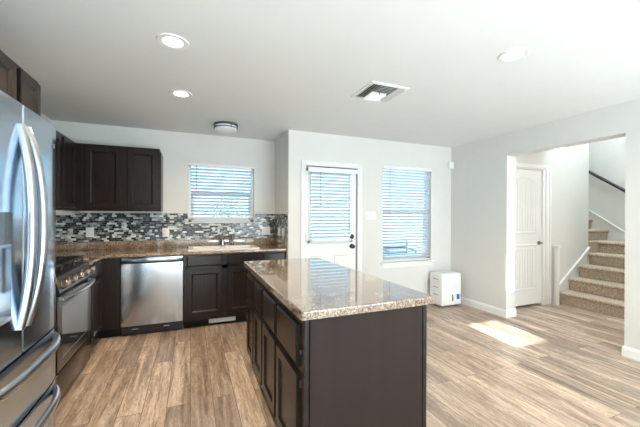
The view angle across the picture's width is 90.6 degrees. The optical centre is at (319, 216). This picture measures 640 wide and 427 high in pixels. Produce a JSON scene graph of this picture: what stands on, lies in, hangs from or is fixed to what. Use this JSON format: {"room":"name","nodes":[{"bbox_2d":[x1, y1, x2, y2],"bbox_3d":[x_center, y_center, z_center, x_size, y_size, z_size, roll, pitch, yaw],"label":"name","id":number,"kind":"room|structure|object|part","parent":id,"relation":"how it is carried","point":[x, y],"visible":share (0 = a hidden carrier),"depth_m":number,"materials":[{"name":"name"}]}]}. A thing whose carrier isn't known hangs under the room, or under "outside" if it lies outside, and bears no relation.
{"room":"kitchen","nodes":[
{"label":"kitchen","id":0,"kind":"room"},
{"bbox_2d":[41,113,51,123],"bbox_3d":[-1.825,0.110,0.304,0.130,2.445,7.540,0,0,-22],"label":"wall","id":1,"kind":"structure","parent":0,"point":[42,115],"depth_m":3.57,"materials":[{"name":"paint"}]},
{"bbox_2d":[0,50,40,115],"bbox_3d":[-1.865,-0.695,1.435,0.644,0.280,0.910,0,0,-22],"label":"upper cabinet","id":2,"kind":"object","parent":1,"relation":"attached to","point":[15,82],"visible":0.68,"depth_m":1.74,"materials":[{"name":"brown wood"}]},
{"bbox_3d":[-1.584,-0.691,1.574,0.019,0.243,0.255,0,0,-22],"label":"door","id":3,"kind":"part","parent":2,"relation":"part of","materials":[{"name":"brown wood"}]},
{"bbox_3d":[-1.696,-0.692,1.851,0.019,0.243,0.243,0,0,-22],"label":"door","id":4,"kind":"part","parent":2,"relation":"part of","materials":[{"name":"brown wood"}]},
{"bbox_2d":[56,131,76,210],"bbox_3d":[-2.747,-0.441,3.203,0.345,0.753,1.209,0,0,-22],"label":"upper cabinet","id":5,"kind":"object","parent":1,"relation":"attached to","point":[66,149],"visible":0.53,"depth_m":3.20,"materials":[{"name":"brown wood"}]},
{"bbox_3d":[-2.449,-0.437,2.904,0.019,0.700,0.350,0,0,-22],"label":"door","id":6,"kind":"part","parent":5,"relation":"part of","materials":[{"name":"brown wood"}]},
{"bbox_3d":[-2.611,-0.439,3.302,0.019,0.700,0.380,0,0,-22],"label":"door","id":7,"kind":"part","parent":5,"relation":"part of","materials":[{"name":"brown wood"}]},
{"bbox_2d":[56,210,78,214],"bbox_3d":[-2.752,-0.038,3.209,0.245,0.050,1.020,0,0,-22],"label":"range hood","id":8,"kind":"object","parent":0,"point":[58,212],"visible":0.27,"depth_m":3.34,"materials":[{"name":"beige plastic"}]},
{"bbox_2d":[52,120,274,321],"bbox_3d":[-1.867,0.101,4.288,2.798,2.445,0.130,0,0,-22],"label":"wall","id":9,"kind":"structure","parent":0,"point":[177,149],"depth_m":4.24,"materials":[{"name":"paint"}]},
{"bbox_2d":[76,143,162,211],"bbox_3d":[-2.376,-0.441,3.820,0.844,0.753,0.348,0,0,-22],"label":"upper cabinet","id":10,"kind":"object","parent":9,"relation":"attached to","point":[109,177],"visible":0.99,"depth_m":3.66,"materials":[{"name":"brown wood"}]},
{"bbox_3d":[-2.465,-0.439,3.605,0.352,0.700,0.019,0,0,-22],"label":"door","id":11,"kind":"part","parent":10,"relation":"part of","materials":[{"name":"brown wood"}]},
{"bbox_3d":[-2.101,-0.438,3.754,0.318,0.700,0.019,0,0,-22],"label":"door","id":12,"kind":"part","parent":10,"relation":"part of","materials":[{"name":"brown wood"}]},
{"bbox_3d":[-1.999,-0.424,3.994,0.014,0.714,0.309,0,0,-22],"label":"panel","id":13,"kind":"part","parent":10,"relation":"part of","materials":[{"name":"brown wood"}]},
{"bbox_2d":[56,213,274,241],"bbox_3d":[-1.901,0.133,4.199,2.668,0.348,0.008,0,0,-22],"label":"backsplash","id":14,"kind":"structure","parent":9,"relation":"attached to","point":[107,226],"depth_m":4.06,"materials":[{"name":"tile"}]},
{"bbox_2d":[86,227,93,236],"bbox_3d":[-2.784,0.192,3.831,0.080,0.118,0.008,0,0,-22],"label":"wall outlet","id":15,"kind":"object","parent":14,"relation":"attached to","point":[90,230],"visible":1,"depth_m":3.83,"materials":[{"name":"white plastic"}]},
{"bbox_2d":[162,228,168,236],"bbox_3d":[-2.017,0.209,4.143,0.080,0.118,0.008,0,0,-22],"label":"wall outlet","id":16,"kind":"object","parent":14,"relation":"attached to","point":[165,231],"visible":1,"depth_m":4.14,"materials":[{"name":"white plastic"}]},
{"bbox_2d":[262,227,269,234],"bbox_3d":[-0.789,0.210,4.639,0.120,0.122,0.016,0,0,-22],"label":"light switch","id":17,"kind":"object","parent":14,"relation":"attached to","point":[265,230],"visible":1,"depth_m":4.64,"materials":[{"name":"white plastic"}]},
{"bbox_2d":[188,165,254,222],"bbox_3d":[-1.382,-0.312,4.473,0.899,0.809,0.146,0,0,-22],"label":"window","id":18,"kind":"structure","parent":9,"relation":"in","point":[191,220],"depth_m":4.45,"materials":[{"name":"white plastic"}]},
{"bbox_3d":[-1.396,-0.330,4.509,0.805,0.044,0.048,0,0,-22],"label":"meeting rail","id":19,"kind":"part","parent":18,"relation":"part of","materials":[{"name":"white plastic"}]},
{"bbox_2d":[186,163,254,217],"bbox_3d":[-1.378,-0.348,4.445,0.924,0.746,0.070,0,0,-22],"label":"window blind","id":20,"kind":"object","parent":18,"relation":"attached to","point":[244,209],"visible":1,"depth_m":4.44,"materials":[{"name":"white plastic"}]},
{"bbox_3d":[-1.375,0.014,4.455,0.819,0.022,0.050,0,0,-22],"label":"rail","id":21,"kind":"part","parent":20,"relation":"part of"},
{"bbox_3d":[-1.374,-0.338,4.455,0.002,0.706,0.054,0,0,-22],"label":"ladder cord","id":22,"kind":"part","parent":20,"relation":"part of","materials":[{"name":"white fabric"}]},
{"bbox_3d":[-1.399,-0.131,4.513,0.805,0.353,0.036,0,0,-22],"label":"sash","id":23,"kind":"part","parent":18,"relation":"part of","materials":[{"name":"white plastic"}]},
{"bbox_3d":[-1.373,0.086,4.450,0.899,0.012,0.093,0,0,-22],"label":"sill","id":24,"kind":"part","parent":18,"relation":"part of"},
{"bbox_2d":[275,130,297,258],"bbox_3d":[-0.477,0.106,4.411,0.130,2.445,0.690,0,0,-22],"label":"wall","id":25,"kind":"structure","parent":0,"point":[286,146],"depth_m":4.11,"materials":[{"name":"paint"}]},
{"bbox_2d":[275,214,287,240],"bbox_3d":[-0.545,0.138,4.396,0.008,0.348,0.652,0,0,-22],"label":"backsplash","id":26,"kind":"structure","parent":25,"relation":"attached to","point":[281,220],"depth_m":4.34,"materials":[{"name":"tile"}]},
{"bbox_2d":[0,0,639,146],"bbox_3d":[1.186,-1.164,1.510,6.750,0.120,7.710,0,0,-22],"label":"ceiling","id":27,"kind":"structure","parent":0,"point":[268,68],"depth_m":2.26,"materials":[{"name":"paint"}]},
{"bbox_2d":[156,33,188,49],"bbox_3d":[-0.936,-1.108,2.017,0.194,0.009,0.194,0,0,-22],"label":"recessed light","id":28,"kind":"object","parent":27,"relation":"in","point":[168,40],"visible":1,"depth_m":2.01,"materials":[{"name":"beige plastic"}]},
{"bbox_2d":[170,90,192,97],"bbox_3d":[-1.263,-1.111,2.883,0.194,0.009,0.194,0,0,-22],"label":"recessed light","id":29,"kind":"object","parent":27,"relation":"in","point":[177,93],"visible":1,"depth_m":2.87,"materials":[{"name":"beige plastic"}]},
{"bbox_2d":[214,121,237,132],"bbox_3d":[-1.140,-1.074,3.840,0.284,0.087,0.284,0,0,-22],"label":"flush light","id":30,"kind":"object","parent":27,"relation":"attached to","point":[221,126],"visible":1,"depth_m":3.75,"materials":[{"name":"white glass"}]},
{"bbox_2d":[351,81,409,102],"bbox_3d":[0.531,-1.098,2.825,0.380,0.020,0.370,0,0,-22],"label":"ceiling vent","id":31,"kind":"object","parent":27,"relation":"in","point":[373,91],"visible":1,"depth_m":2.80,"materials":[{"name":"silver metal"}]},
{"bbox_2d":[498,47,530,61],"bbox_3d":[1.325,-1.100,2.161,0.194,0.009,0.194,0,0,-22],"label":"recessed light","id":32,"kind":"object","parent":27,"relation":"in","point":[514,54],"visible":1,"depth_m":2.15,"materials":[{"name":"beige plastic"}]},
{"bbox_2d":[55,303,639,426],"bbox_3d":[2.046,1.393,2.243,8.910,0.100,8.600,0,0,-22],"label":"floor","id":33,"kind":"structure","parent":0,"point":[552,365],"depth_m":2.65,"materials":[{"name":"brown wood"}]},
{"bbox_2d":[0,90,60,426],"bbox_3d":[-1.673,0.400,1.333,0.829,1.862,0.912,0,0,-22],"label":"refrigerator","id":34,"kind":"object","parent":33,"relation":"on","point":[29,338],"visible":1,"depth_m":1.44,"materials":[{"name":"grey metal"}]},
{"bbox_3d":[-1.312,0.059,1.230,0.069,1.143,0.452,0,0,-22],"label":"door","id":35,"kind":"part","parent":34,"relation":"part of","materials":[{"name":"silver metal"}]},
{"bbox_3d":[-1.333,0.047,1.435,0.081,0.928,0.039,0,0,-22],"label":"handle","id":36,"kind":"part","parent":34,"relation":"part of","materials":[{"name":"metal"}]},
{"bbox_3d":[-1.401,0.788,1.445,0.069,0.292,0.912,0,0,-22],"label":"freezer drawer","id":37,"kind":"part","parent":34,"relation":"part of","materials":[{"name":"silver metal"}]},
{"bbox_3d":[-1.403,1.106,1.445,0.069,0.320,0.912,0,0,-22],"label":"freezer drawer","id":38,"kind":"part","parent":34,"relation":"part of","materials":[{"name":"silver metal"}]},
{"bbox_3d":[-1.344,0.047,1.491,0.101,0.931,0.039,0,0,-22],"label":"handle","id":39,"kind":"part","parent":34,"relation":"part of","materials":[{"name":"metal"}]},
{"bbox_3d":[-1.485,0.057,1.656,0.069,1.143,0.452,0,0,-22],"label":"door","id":40,"kind":"part","parent":34,"relation":"part of","materials":[{"name":"silver metal"}]},
{"bbox_2d":[55,323,55,383],"bbox_3d":[-2.065,0.890,1.957,0.656,0.876,0.177,0,0,-22],"label":"base cabinet","id":41,"kind":"object","parent":33,"relation":"on","point":[55,323],"visible":0.02,"depth_m":2.14,"materials":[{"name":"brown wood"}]},
{"bbox_2d":[56,256,94,403],"bbox_3d":[-2.214,0.841,2.427,0.712,0.972,0.790,0,0,-22],"label":"gas range","id":42,"kind":"object","parent":33,"relation":"on","point":[74,280],"visible":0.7,"depth_m":2.46,"materials":[{"name":"silver metal"}]},
{"bbox_3d":[-1.812,0.482,2.255,0.060,0.066,0.065,0,0,-22],"label":"knob","id":43,"kind":"part","parent":42,"relation":"part of","materials":[{"name":"metal"}]},
{"bbox_2d":[56,262,88,277],"bbox_3d":[-2.248,0.422,2.411,0.618,0.016,0.790,0,0,-22],"label":"cooktop","id":44,"kind":"object","parent":42,"relation":"in","point":[68,269],"depth_m":2.54,"materials":[{"name":"metal"}]},
{"bbox_3d":[-1.968,1.198,2.529,0.030,0.210,0.790,0,0,-22],"label":"storage drawer","id":45,"kind":"part","parent":42,"relation":"part of","materials":[{"name":"metal"}]},
{"bbox_3d":[-1.871,0.481,2.398,0.060,0.066,0.065,0,0,-22],"label":"knob","id":46,"kind":"part","parent":42,"relation":"part of","materials":[{"name":"metal"}]},
{"bbox_3d":[-1.964,0.816,2.528,0.034,0.527,0.790,0,0,-22],"label":"oven door","id":47,"kind":"part","parent":42,"relation":"part of","materials":[{"name":"metal"}]},
{"bbox_3d":[-1.971,0.483,2.525,0.078,0.123,0.790,0,0,-22],"label":"control panel","id":48,"kind":"part","parent":42,"relation":"part of","materials":[{"name":"silver metal"}]},
{"bbox_3d":[-1.916,0.577,2.547,0.070,0.031,0.746,0,0,-22],"label":"handle","id":49,"kind":"part","parent":42,"relation":"part of","materials":[{"name":"metal"}]},
{"bbox_3d":[-1.929,0.481,2.542,0.060,0.066,0.065,0,0,-22],"label":"knob","id":50,"kind":"part","parent":42,"relation":"part of","materials":[{"name":"metal"}]},
{"bbox_3d":[-1.988,0.480,2.685,0.060,0.066,0.065,0,0,-22],"label":"knob","id":51,"kind":"part","parent":42,"relation":"part of","materials":[{"name":"metal"}]},
{"bbox_3d":[-2.046,0.480,2.829,0.060,0.066,0.065,0,0,-22],"label":"knob","id":52,"kind":"part","parent":42,"relation":"part of","materials":[{"name":"metal"}]},
{"bbox_2d":[90,258,121,347],"bbox_3d":[-2.553,0.885,3.327,0.788,0.876,1.117,0,0,-22],"label":"base cabinet","id":53,"kind":"object","parent":33,"relation":"on","point":[106,288],"visible":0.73,"depth_m":3.39,"materials":[{"name":"brown wood"}]},
{"bbox_3d":[-2.188,0.523,3.106,0.019,0.128,0.400,0,0,-22],"label":"drawer","id":54,"kind":"part","parent":53,"relation":"part of","materials":[{"name":"brown wood"}]},
{"bbox_3d":[-2.189,0.899,3.107,0.019,0.556,0.400,0,0,-22],"label":"door","id":55,"kind":"part","parent":53,"relation":"part of","materials":[{"name":"brown wood"}]},
{"bbox_2d":[56,237,286,264],"bbox_3d":[-1.691,0.379,3.680,2.666,0.139,1.128,0,0,-22],"label":"countertop","id":56,"kind":"structure","parent":53,"relation":"on","point":[92,252],"depth_m":3.90,"materials":[{"name":"brown stone"}]},
{"bbox_2d":[214,233,228,245],"bbox_3d":[-1.326,0.314,4.272,0.210,0.171,0.170,0,0,-22],"label":"tap","id":57,"kind":"object","parent":56,"relation":"on","point":[221,237],"visible":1,"depth_m":4.30,"materials":[{"name":"silver metal"}]},
{"bbox_2d":[188,244,259,250],"bbox_3d":[-1.268,0.485,4.161,0.855,0.172,0.480,0,0,-22],"label":"sink","id":58,"kind":"object","parent":56,"relation":"in","point":[248,246],"visible":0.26,"depth_m":4.19,"materials":[{"name":"ceramic"}]},
{"bbox_3d":[-1.439,0.485,4.059,0.350,0.171,0.310,0,0,-22],"label":"bowl","id":59,"kind":"part","parent":58,"relation":"part of","materials":[{"name":"ceramic"}]},
{"bbox_3d":[-1.073,0.487,4.208,0.350,0.171,0.310,0,0,-22],"label":"bowl","id":60,"kind":"part","parent":58,"relation":"part of","materials":[{"name":"ceramic"}]},
{"bbox_2d":[121,255,182,335],"bbox_3d":[-1.984,0.888,3.821,0.614,0.872,0.611,0,0,-22],"label":"dishwasher","id":61,"kind":"object","parent":33,"relation":"on","point":[151,287],"visible":0.99,"depth_m":3.54,"materials":[{"name":"silver metal"}]},
{"bbox_3d":[-1.877,0.511,3.562,0.604,0.017,0.016,0,0,-22],"label":"pocket handle","id":62,"kind":"part","parent":61,"relation":"part of","materials":[{"name":"silver metal"}]},
{"bbox_3d":[-1.887,1.247,3.579,0.614,0.086,0.015,0,0,-22],"label":"access panel","id":63,"kind":"part","parent":61,"relation":"part of","materials":[{"name":"black metal"}]},
{"bbox_2d":[183,252,261,327],"bbox_3d":[-1.274,0.888,4.117,0.908,0.876,0.619,0,0,-22],"label":"base cabinet","id":64,"kind":"object","parent":33,"relation":"on","point":[215,285],"visible":0.8,"depth_m":3.80,"materials":[{"name":"brown wood"}]},
{"bbox_3d":[-1.367,0.525,3.754,0.395,0.128,0.019,0,0,-22],"label":"drawer","id":65,"kind":"part","parent":64,"relation":"part of","materials":[{"name":"brown wood"}]},
{"bbox_3d":[-1.368,0.901,3.755,0.395,0.556,0.019,0,0,-22],"label":"door","id":66,"kind":"part","parent":64,"relation":"part of","materials":[{"name":"brown wood"}]},
{"bbox_2d":[209,316,235,322],"bbox_3d":[-1.203,1.266,3.905,0.315,0.062,0.016,0,0,-22],"label":"floor register","id":67,"kind":"object","parent":64,"relation":"attached to","point":[232,317],"visible":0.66,"depth_m":3.90,"materials":[{"name":"white plastic"}]},
{"bbox_3d":[-0.947,0.902,3.927,0.385,0.556,0.019,0,0,-22],"label":"door","id":68,"kind":"part","parent":64,"relation":"part of","materials":[{"name":"brown wood"}]},
{"bbox_3d":[-0.945,0.526,3.926,0.385,0.128,0.019,0,0,-22],"label":"drawer","id":69,"kind":"part","parent":64,"relation":"part of","materials":[{"name":"brown wood"}]},
{"bbox_2d":[261,251,285,259],"bbox_3d":[-0.702,0.890,4.350,0.324,0.876,0.619,0,0,-22],"label":"base cabinet","id":70,"kind":"object","parent":33,"relation":"on","point":[279,255],"visible":0.23,"depth_m":4.06,"materials":[{"name":"brown wood"}]},
{"bbox_2d":[246,270,426,426],"bbox_3d":[-0.051,0.897,2.309,0.711,0.876,1.581,0,0,-22],"label":"base cabinet","id":71,"kind":"object","parent":33,"relation":"on","point":[368,369],"visible":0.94,"depth_m":1.61,"materials":[{"name":"brown wood"}]},
{"bbox_3d":[-0.604,0.986,2.748,0.019,0.462,0.306,0,0,-22],"label":"door","id":72,"kind":"part","parent":71,"relation":"part of","materials":[{"name":"brown wood"}]},
{"bbox_3d":[-0.602,0.620,2.747,0.019,0.200,0.306,0,0,-22],"label":"drawer","id":73,"kind":"part","parent":71,"relation":"part of","materials":[{"name":"brown wood"}]},
{"bbox_3d":[-0.473,0.987,2.427,0.019,0.462,0.310,0,0,-22],"label":"door","id":74,"kind":"part","parent":71,"relation":"part of","materials":[{"name":"brown wood"}]},
{"bbox_3d":[-0.472,0.621,2.426,0.019,0.200,0.310,0,0,-22],"label":"drawer","id":75,"kind":"part","parent":71,"relation":"part of","materials":[{"name":"brown wood"}]},
{"bbox_3d":[-0.335,0.988,2.087,0.019,0.462,0.352,0,0,-22],"label":"door","id":76,"kind":"part","parent":71,"relation":"part of","materials":[{"name":"brown wood"}]},
{"bbox_3d":[-0.333,0.622,2.087,0.019,0.200,0.352,0,0,-22],"label":"drawer","id":77,"kind":"part","parent":71,"relation":"part of","materials":[{"name":"brown wood"}]},
{"bbox_3d":[-0.180,0.990,1.708,0.019,0.462,0.392,0,0,-22],"label":"door","id":78,"kind":"part","parent":71,"relation":"part of","materials":[{"name":"brown wood"}]},
{"bbox_3d":[-0.178,0.624,1.707,0.019,0.200,0.392,0,0,-22],"label":"drawer","id":79,"kind":"part","parent":71,"relation":"part of","materials":[{"name":"brown wood"}]},
{"bbox_2d":[244,258,433,320],"bbox_3d":[-0.049,0.439,2.307,0.748,0.040,1.663,0,0,-22],"label":"countertop","id":80,"kind":"structure","parent":71,"relation":"on","point":[310,288],"depth_m":1.84,"materials":[{"name":"brown stone"}]},
{"bbox_3d":[0.250,0.900,1.589,0.642,0.876,0.012,0,0,-22],"label":"panel","id":81,"kind":"part","parent":71,"relation":"part of","materials":[{"name":"brown wood"}]},
{"bbox_2d":[425,270,460,306],"bbox_3d":[1.866,1.090,4.815,0.424,0.494,0.306,0,0,-22],"label":"dehumidifier","id":82,"kind":"object","parent":33,"relation":"on","point":[445,286],"visible":0.94,"depth_m":4.70,"materials":[{"name":"white plastic"}]},
{"bbox_2d":[442,274,460,290],"bbox_3d":[1.947,0.975,4.689,0.362,0.215,0.010,0,0,-22],"label":"grille","id":83,"kind":"object","parent":82,"relation":"attached to","point":[450,282],"depth_m":4.68,"materials":[{"name":"white plastic"}]},
{"bbox_2d":[553,245,560,304],"bbox_3d":[3.609,0.891,4.828,0.073,0.905,0.072,0,0,-22],"label":"newel post","id":84,"kind":"object","parent":33,"relation":"on","point":[556,247],"visible":1,"depth_m":4.81,"materials":[{"name":"white wood"}]},
{"bbox_2d":[559,219,624,318],"bbox_3d":[4.277,0.228,5.601,1.647,2.232,2.979,0,0,-22],"label":"staircase","id":85,"kind":"structure","parent":33,"relation":"on","point":[600,286],"depth_m":4.80,"materials":[{"name":"carpet"}]},
{"bbox_2d":[298,131,450,294],"bbox_3d":[0.884,0.111,4.664,2.582,2.445,0.130,0,0,-22],"label":"wall","id":86,"kind":"structure","parent":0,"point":[373,154],"depth_m":4.60,"materials":[{"name":"paint"}]},
{"bbox_2d":[301,160,362,271],"bbox_3d":[0.157,0.298,4.333,0.908,2.067,0.194,0,0,-22],"label":"door","id":87,"kind":"structure","parent":86,"relation":"attached to","point":[348,254],"depth_m":4.33,"materials":[{"name":"white wood"}]},
{"bbox_3d":[-0.027,0.821,4.228,0.215,0.620,0.008,0,0,-22],"label":"raised panel","id":88,"kind":"part","parent":87,"relation":"part of","materials":[{"name":"white wood"}]},
{"bbox_3d":[0.145,-0.121,4.291,0.639,0.961,0.012,0,0,-22],"label":"glass frame","id":89,"kind":"part","parent":87,"relation":"part of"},
{"bbox_2d":[306,167,357,242],"bbox_3d":[0.170,-0.148,4.255,0.725,0.990,0.096,0,0,-22],"label":"door blind","id":90,"kind":"object","parent":87,"relation":"attached to","point":[331,173],"visible":1,"depth_m":4.23,"materials":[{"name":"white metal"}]},
{"bbox_3d":[0.149,0.318,4.243,0.580,0.028,0.050,0,0,-22],"label":"rail","id":91,"kind":"part","parent":90,"relation":"part of","materials":[{"name":"white plastic"}]},
{"bbox_3d":[0.296,0.822,4.360,0.218,0.620,0.008,0,0,-22],"label":"raised panel","id":92,"kind":"part","parent":87,"relation":"part of","materials":[{"name":"white wood"}]},
{"bbox_2d":[365,211,375,218],"bbox_3d":[0.726,-0.016,4.519,0.182,0.118,0.016,0,0,-22],"label":"light switch","id":93,"kind":"object","parent":86,"relation":"attached to","point":[368,214],"visible":1,"depth_m":4.52,"materials":[{"name":"white plastic"}]},
{"bbox_2d":[380,175,434,268],"bbox_3d":[1.308,0.005,4.811,0.973,1.510,0.173,0,0,-22],"label":"window","id":94,"kind":"structure","parent":86,"relation":"attached to","point":[397,264],"depth_m":4.82,"materials":[{"name":"white plastic"}]},
{"bbox_3d":[1.286,0.302,4.864,0.813,0.675,0.036,0,0,-22],"label":"sash","id":95,"kind":"part","parent":94,"relation":"part of","materials":[{"name":"glass"}]},
{"bbox_2d":[383,165,431,261],"bbox_3d":[1.315,-0.039,4.792,0.892,1.419,0.070,0,0,-22],"label":"window blind","id":96,"kind":"object","parent":94,"relation":"attached to","point":[390,215],"visible":0.94,"depth_m":4.79,"materials":[{"name":"white plastic"}]},
{"bbox_3d":[1.310,0.660,4.802,0.866,0.022,0.050,0,0,-22],"label":"rail","id":97,"kind":"part","parent":96,"relation":"part of","materials":[{"name":"white plastic"}]},
{"bbox_3d":[1.315,0.686,4.787,0.973,0.022,0.120,0,0,-22],"label":"sill","id":98,"kind":"part","parent":94,"relation":"part of","materials":[{"name":"white wood"}]},
{"bbox_2d":[448,162,453,168],"bbox_3d":[2.086,-0.815,5.048,0.069,0.105,0.057,0,0,-22],"label":"sensor","id":99,"kind":"object","parent":86,"relation":"attached to","point":[450,164],"visible":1,"depth_m":5.03,"materials":[{"name":"white plastic"}]},
{"bbox_2d":[451,99,639,349],"bbox_3d":[3.431,0.126,2.073,0.180,2.445,6.850,0,0,-22],"label":"wall","id":100,"kind":"structure","parent":0,"point":[483,175],"depth_m":4.25,"materials":[{"name":"paint"}]},
{"bbox_2d":[461,297,504,316],"bbox_3d":[2.276,1.289,4.641,0.014,0.100,0.970,0,0,-22],"label":"baseboard","id":101,"kind":"structure","parent":100,"relation":"attached to","point":[485,307],"depth_m":4.50,"materials":[{"name":"white wood"}]},
{"bbox_2d":[505,309,516,317],"bbox_3d":[2.546,1.291,4.220,0.194,0.100,0.014,0,0,-22],"label":"baseboard","id":102,"kind":"structure","parent":100,"relation":"attached to","point":[512,312],"depth_m":4.21,"materials":[{"name":"white wood"}]},
{"bbox_2d":[623,346,639,360],"bbox_3d":[3.777,1.302,0.958,0.014,0.100,4.515,0,0,-22],"label":"baseboard","id":103,"kind":"structure","parent":100,"relation":"attached to","point":[628,352],"depth_m":2.99,"materials":[{"name":"white wood"}]},
{"bbox_2d":[516,143,588,296],"bbox_3d":[3.474,-1.157,4.905,2.030,5.000,0.130,0,0,-22],"label":"wall","id":104,"kind":"structure","parent":0,"point":[570,165],"depth_m":5.03,"materials":[{"name":"paint"}]},
{"bbox_2d":[516,163,551,305],"bbox_3d":[3.079,0.284,4.724,0.930,2.115,0.176,0,0,-22],"label":"door","id":105,"kind":"structure","parent":104,"relation":"in","point":[533,186],"depth_m":4.73,"materials":[{"name":"white wood"}]},
{"bbox_3d":[3.026,0.752,4.667,0.470,0.680,0.011,0,0,-22],"label":"panel","id":106,"kind":"part","parent":105,"relation":"part of","materials":[{"name":"white wood"}]},
{"bbox_3d":[3.029,-0.168,4.665,0.470,0.840,0.011,0,0,-22],"label":"panel","id":107,"kind":"part","parent":105,"relation":"part of","materials":[{"name":"white wood"}]},
{"bbox_2d":[559,249,589,290],"bbox_3d":[4.056,0.928,5.067,0.817,0.831,0.019,0,0,-22],"label":"trim","id":108,"kind":"structure","parent":104,"relation":"attached to","point":[585,260],"depth_m":5.08,"materials":[{"name":"paint"}]},
{"bbox_2d":[559,247,589,285],"bbox_3d":[4.055,0.804,5.061,0.824,0.610,0.029,0,0,-22],"label":"cap","id":109,"kind":"object","parent":104,"relation":"attached to","point":[588,248],"visible":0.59,"depth_m":5.05,"materials":[{"name":"white wood"}]},
{"bbox_2d":[589,137,625,230],"bbox_3d":[5.926,-1.146,3.922,0.130,5.000,8.400,0,0,-22],"label":"wall","id":110,"kind":"structure","parent":0,"point":[606,157],"depth_m":5.65,"materials":[{"name":"paint"}]},
{"bbox_2d":[588,212,624,240],"bbox_3d":[4.970,-0.508,6.067,0.017,1.848,3.310,0,0,-22],"label":"trim","id":111,"kind":"structure","parent":110,"relation":"attached to","point":[614,233],"depth_m":5.64,"materials":[{"name":"paint"}]},
{"bbox_2d":[589,170,624,191],"bbox_3d":[4.831,-1.179,6.310,0.096,1.935,2.580,0,0,-22],"label":"handrail","id":112,"kind":"object","parent":110,"relation":"attached to","point":[590,172],"visible":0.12,"depth_m":5.59,"materials":[{"name":"brown wood"}]},
{"bbox_2d":[589,210,624,232],"bbox_3d":[4.810,-0.530,6.439,0.033,1.842,2.500,0,0,-22],"label":"trim","id":113,"kind":"structure","parent":110,"relation":"attached to","point":[589,210],"depth_m":5.64,"materials":[{"name":"white wood"}]},
{"label":"outside","id":114,"kind":"structure","parent":0,"visible":0},
{"bbox_2d":[311,237,422,255],"bbox_3d":[-3.287,1.540,13.357,20.000,0.120,16.790,0,0,-22],"label":"ground","id":115,"kind":"structure","parent":114,"point":[345,237],"depth_m":16.94,"materials":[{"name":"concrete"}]},
{"bbox_2d":[204,197,247,216],"bbox_3d":[-2.598,0.449,9.093,1.564,2.095,1.493,0,0,-22],"label":"shrub","id":116,"kind":"object","parent":115,"relation":"on","point":[221,197],"visible":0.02,"depth_m":8.95,"materials":[{"name":"green plant"}]},
{"bbox_3d":[0.789,1.450,6.402,3.700,0.120,3.148,0,0,-22],"label":"patio","id":117,"kind":"object","parent":115,"relation":"on","visible":0},
{"bbox_2d":[383,241,416,253],"bbox_3d":[1.766,0.982,7.188,0.800,0.820,0.375,0,0,-22],"label":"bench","id":118,"kind":"object","parent":117,"relation":"on","point":[405,241],"visible":0.08,"depth_m":7.33,"materials":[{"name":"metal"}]},
{"bbox_3d":[1.700,0.726,7.350,0.800,0.270,0.025,0,0,-22],"label":"backrest","id":119,"kind":"part","parent":118,"relation":"part of","materials":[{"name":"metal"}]}
]}

